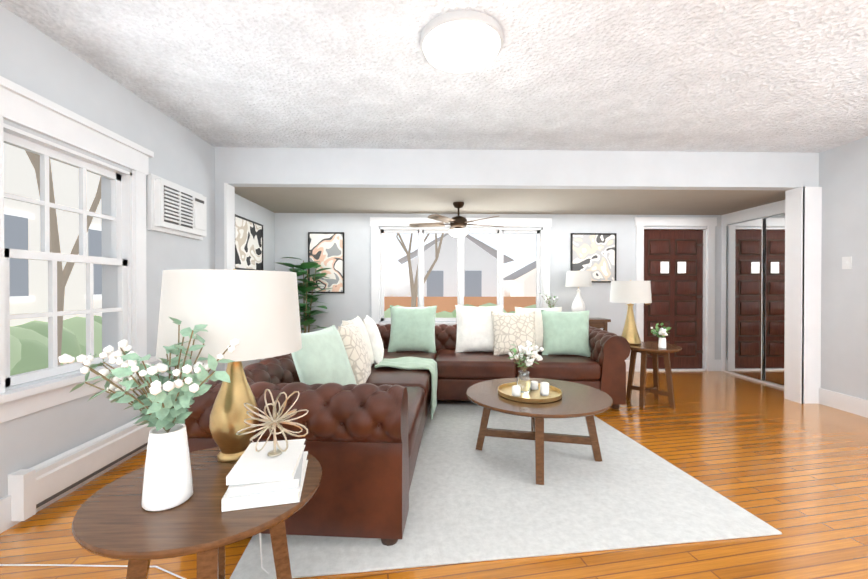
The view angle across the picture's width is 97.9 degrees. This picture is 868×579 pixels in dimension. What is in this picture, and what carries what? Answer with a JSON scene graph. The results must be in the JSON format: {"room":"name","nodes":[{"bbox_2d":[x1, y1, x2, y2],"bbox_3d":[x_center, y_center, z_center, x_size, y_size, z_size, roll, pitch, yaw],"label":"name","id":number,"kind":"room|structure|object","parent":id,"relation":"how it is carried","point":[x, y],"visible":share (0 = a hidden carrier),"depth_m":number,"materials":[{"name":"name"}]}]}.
{"room":"living room","nodes":[
{"label":"living room","id":0,"kind":"room"},
{"bbox_2d":[0,4,274,498],"bbox_3d":[-2.232,-0.105,1.601,0.200,2.600,7.750,0,0,-1],"label":"wall","id":1,"kind":"structure","parent":0,"point":[36,60],"depth_m":2.47,"materials":[{"name":"paint"}]},
{"bbox_2d":[8,417,155,520],"bbox_3d":[-2.123,1.041,2.831,0.078,0.232,1.870,0,0,-1],"label":"baseboard heater","id":2,"kind":"object","parent":1,"relation":"attached to","point":[31,489],"visible":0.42,"depth_m":2.16,"materials":[{"name":"white metal"}]},
{"bbox_2d":[147,173,206,239],"bbox_3d":[-2.121,-0.665,3.176,0.098,0.420,0.660,0,0,-1],"label":"air conditioner unit","id":3,"kind":"object","parent":1,"relation":"attached to","point":[175,209],"visible":1,"depth_m":3.04,"materials":[{"name":"white plastic"}]},
{"bbox_2d":[235,214,262,269],"bbox_3d":[-2.191,-0.523,4.475,0.025,0.600,0.740,0,0,-1],"label":"framed artwork","id":4,"kind":"object","parent":1,"relation":"attached to","point":[248,244],"visible":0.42,"depth_m":4.46},
{"bbox_2d":[0,371,867,578],"bbox_3d":[1.162,1.244,1.695,7.190,0.100,7.950,0,0,-1],"label":"floor","id":5,"kind":"structure","parent":0,"point":[795,473],"depth_m":2.10,"materials":[{"name":"brown wood"}]},
{"bbox_2d":[72,444,322,578],"bbox_3d":[-0.701,0.908,1.201,0.670,0.582,0.620,0,0,-1],"label":"end table","id":6,"kind":"object","parent":5,"relation":"on","point":[114,519],"visible":0.69,"depth_m":1.03,"materials":[{"name":"brown wood"}]},
{"bbox_2d":[58,317,238,511],"bbox_3d":[-0.777,0.349,1.031,0.509,0.537,0.228,0,0,-1],"label":"vase","id":7,"kind":"object","parent":6,"relation":"on","point":[167,482],"visible":1,"depth_m":1.05,"materials":[{"name":"white ceramic"}]},
{"bbox_2d":[0,269,301,578],"bbox_3d":[-1.303,0.558,1.397,1.603,1.269,0.498,0,0,-1],"label":"table lamp","id":8,"kind":"object","parent":6,"relation":"on","point":[256,313],"visible":0.92,"depth_m":1.23,"materials":[{"name":"white fabric"}]},
{"bbox_2d":[222,439,307,511],"bbox_3d":[-0.521,0.573,1.203,0.205,0.087,0.270,0,0,-13],"label":"books","id":9,"kind":"object","parent":6,"relation":"on","point":[255,479],"visible":0.92,"depth_m":1.10,"materials":[{"name":"white paper"}]},
{"bbox_2d":[236,389,307,456],"bbox_3d":[-0.510,0.428,1.210,0.224,0.199,0.216,0,0,-1],"label":"decor","id":10,"kind":"object","parent":9,"relation":"on","point":[273,422],"visible":1,"depth_m":1.20,"materials":[{"name":"metal"}]},
{"bbox_2d":[277,257,331,332],"bbox_3d":[-1.730,0.371,4.892,0.729,1.606,0.702,0,0,-1],"label":"fiddle-leaf fig plant","id":11,"kind":"object","parent":5,"relation":"on","point":[306,320],"visible":0.6,"depth_m":4.95,"materials":[{"name":"plant"}]},
{"bbox_2d":[174,305,630,545],"bbox_3d":[0.366,0.686,3.215,3.050,0.996,3.200,0,0,4],"label":"sofa","id":12,"kind":"object","parent":5,"relation":"on","point":[369,389],"visible":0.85,"depth_m":2.35,"materials":[{"name":"brown leather"}]},
{"bbox_2d":[374,357,437,419],"bbox_3d":[-0.248,0.897,3.547,0.547,0.449,0.564,0,0,4],"label":"throw blanket","id":13,"kind":"object","parent":12,"relation":"on","point":[412,365],"depth_m":3.43,"materials":[{"name":"green fabric"}]},
{"bbox_2d":[230,400,781,578],"bbox_3d":[0.275,1.180,2.948,2.550,0.012,2.550,0,0,-7],"label":"rug","id":14,"kind":"object","parent":5,"relation":"on","point":[490,501],"visible":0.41,"depth_m":2.04,"materials":[{"name":"white carpet"}]},
{"bbox_2d":[466,378,612,484],"bbox_3d":[0.732,0.959,2.693,1.000,0.442,0.920,0,0,-1],"label":"coffee table","id":15,"kind":"object","parent":14,"relation":"on","point":[588,403],"visible":0.96,"depth_m":2.58,"materials":[{"name":"brown wood"}]},
{"bbox_2d":[498,340,561,402],"bbox_3d":[0.672,0.553,2.664,0.440,0.367,0.440,0,0,-1],"label":"centerpiece","id":16,"kind":"object","parent":15,"relation":"on","point":[524,388],"visible":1,"depth_m":2.65,"materials":[{"name":"gold metal"}]},
{"bbox_2d":[589,318,610,330],"bbox_3d":[1.871,0.783,5.106,0.900,0.780,0.300,0,0,-1],"label":"console table","id":17,"kind":"object","parent":5,"relation":"on","point":[598,323],"visible":0.27,"depth_m":5.00,"materials":[{"name":"brown wood"}]},
{"bbox_2d":[540,293,557,307],"bbox_3d":[1.564,0.204,5.107,0.267,0.374,0.251,0,0,-1],"label":"potted plant","id":18,"kind":"object","parent":17,"relation":"on","point":[549,303],"visible":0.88,"depth_m":5.10,"materials":[{"name":"white plant"}]},
{"bbox_2d":[565,270,591,311],"bbox_3d":[1.951,0.066,5.104,0.340,0.651,0.340,0,0,-1],"label":"table lamp","id":19,"kind":"object","parent":17,"relation":"on","point":[578,278],"visible":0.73,"depth_m":5.00,"materials":[{"name":"white fabric"}]},
{"bbox_2d":[626,342,681,407],"bbox_3d":[2.241,0.881,3.926,0.560,0.602,0.560,0,0,-1],"label":"side table","id":20,"kind":"object","parent":5,"relation":"on","point":[644,349],"visible":0.79,"depth_m":3.81,"materials":[{"name":"brown wood"}]},
{"bbox_2d":[610,280,651,344],"bbox_3d":[2.098,0.238,4.038,0.400,0.681,0.400,0,0,-1],"label":"table lamp","id":21,"kind":"object","parent":20,"relation":"on","point":[630,291],"visible":0.96,"depth_m":3.93,"materials":[{"name":"white fabric"}]},
{"bbox_2d":[651,323,670,347],"bbox_3d":[2.282,0.455,3.752,0.233,0.250,0.281,0,0,-1],"label":"vase","id":22,"kind":"object","parent":20,"relation":"on","point":[661,333],"visible":1,"depth_m":3.75,"materials":[{"name":"white ceramic"}]},
{"bbox_2d":[0,0,867,152],"bbox_3d":[1.183,-1.461,0.829,6.990,0.120,6.050,0,0,-1],"label":"ceiling","id":23,"kind":"structure","parent":0,"point":[787,76],"depth_m":2.46,"materials":[{"name":"white paint"}]},
{"bbox_2d":[420,10,503,72],"bbox_3d":[0.155,-1.352,2.139,0.470,0.114,0.470,0,0,-1],"label":"flush ceiling light","id":24,"kind":"object","parent":23,"relation":"attached to","point":[461,41],"visible":1,"depth_m":2.02,"materials":[{"name":"white glass"}]},
{"bbox_2d":[275,213,721,359],"bbox_3d":[0.967,-0.130,5.458,6.390,2.600,0.200,0,0,-1],"label":"wall","id":25,"kind":"structure","parent":0,"point":[292,230],"depth_m":5.35,"materials":[{"name":"paint"}]},
{"bbox_2d":[308,232,344,292],"bbox_3d":[-1.505,-0.373,5.280,0.500,0.850,0.025,0,0,-1],"label":"framed artwork","id":26,"kind":"object","parent":25,"relation":"attached to","point":[326,249],"visible":0.79,"depth_m":5.28},
{"bbox_2d":[570,233,616,282],"bbox_3d":[2.269,-0.449,5.375,0.650,0.700,0.025,0,0,-1],"label":"framed artwork","id":27,"kind":"object","parent":25,"relation":"attached to","point":[595,254],"visible":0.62,"depth_m":5.37},
{"bbox_2d":[644,229,702,368],"bbox_3d":[3.457,0.140,5.457,0.906,2.016,0.121,0,0,-1],"label":"front door","id":28,"kind":"structure","parent":25,"relation":"in","point":[673,267],"depth_m":5.47,"materials":[{"name":"brown wood"}]},
{"bbox_2d":[235,187,787,214],"bbox_3d":[1.084,-1.295,4.763,6.990,0.460,1.580,0,0,-1],"label":"ceiling","id":29,"kind":"structure","parent":0,"point":[481,201],"depth_m":4.52,"materials":[{"name":"white paint"}]},
{"bbox_2d":[409,202,503,236],"bbox_3d":[0.294,-0.855,4.696,1.218,0.420,1.176,0,0,-1],"label":"ceiling fan","id":30,"kind":"object","parent":29,"relation":"hanging from","point":[458,224],"visible":1,"depth_m":4.58,"materials":[{"name":"brown wood"}]},
{"bbox_2d":[215,147,818,370],"bbox_3d":[0.905,-0.120,3.916,6.190,2.600,0.120,0,0,-1],"label":"wall","id":31,"kind":"structure","parent":0,"point":[411,168],"depth_m":3.85,"materials":[{"name":"paint"}]},
{"bbox_2d":[0,76,867,532],"bbox_3d":[0.960,0.076,1.783,6.590,2.245,7.550,0,0,-1],"label":"trim","id":32,"kind":"structure","parent":31,"relation":"attached to","point":[124,288],"depth_m":2.71,"materials":[{"name":"white wood"}]},
{"bbox_2d":[729,136,867,399],"bbox_3d":[4.356,-0.106,1.768,0.600,2.600,7.750,0,0,-1],"label":"wall","id":33,"kind":"structure","parent":0,"point":[843,176],"depth_m":3.69,"materials":[{"name":"paint"}]},
{"bbox_2d":[725,214,784,385],"bbox_3d":[4.156,0.125,4.780,0.044,2.040,1.140,0,0,-1],"label":"mirrored closet doors","id":34,"kind":"structure","parent":33,"relation":"in","point":[754,295],"depth_m":4.85,"materials":[{"name":"silver glass"}]},
{"bbox_2d":[842,256,851,268],"bbox_3d":[3.999,-0.258,3.663,0.015,0.120,0.080,0,0,-1],"label":"light switch","id":35,"kind":"object","parent":33,"relation":"attached to","point":[846,262],"visible":1,"depth_m":3.65,"materials":[{"name":"white plastic"}]},
{"label":"outside","id":36,"kind":"structure","parent":0,"visible":0},
{"bbox_2d":[384,233,535,296],"bbox_3d":[0.174,-1.065,3.156,11.690,5.500,12.350,0,0,-1],"label":"sky","id":37,"kind":"structure","parent":36,"point":[520,249],"depth_m":9.32,"materials":[{"name":"white"}]},
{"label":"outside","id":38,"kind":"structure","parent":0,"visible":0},
{"bbox_2d":[25,150,100,364],"bbox_3d":[-3.117,-0.719,3.122,1.652,4.418,1.676,0,0,41],"label":"branch","id":39,"kind":"object","parent":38,"point":[63,275],"depth_m":3.42,"materials":[{"name":"beige wood"}]},
{"bbox_2d":[4,143,535,325],"bbox_3d":[-0.172,-0.753,5.950,12.240,4.640,6.450,0,0,-1],"label":"houses","id":40,"kind":"structure","parent":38,"point":[28,285],"depth_m":5.00},
{"bbox_2d":[10,303,535,375],"bbox_3d":[-1.551,0.803,4.740,7.618,1.096,5.090,0,0,-1],"label":"shrubs","id":41,"kind":"object","parent":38,"point":[28,346],"visible":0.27,"depth_m":4.07,"materials":[{"name":"green plant"}]},
{"bbox_2d":[396,233,443,306],"bbox_3d":[-0.222,-0.360,7.301,1.737,3.645,1.397,0,0,-10],"label":"branch","id":42,"kind":"object","parent":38,"point":[413,285],"depth_m":6.90,"materials":[{"name":"beige wood"}]}
]}

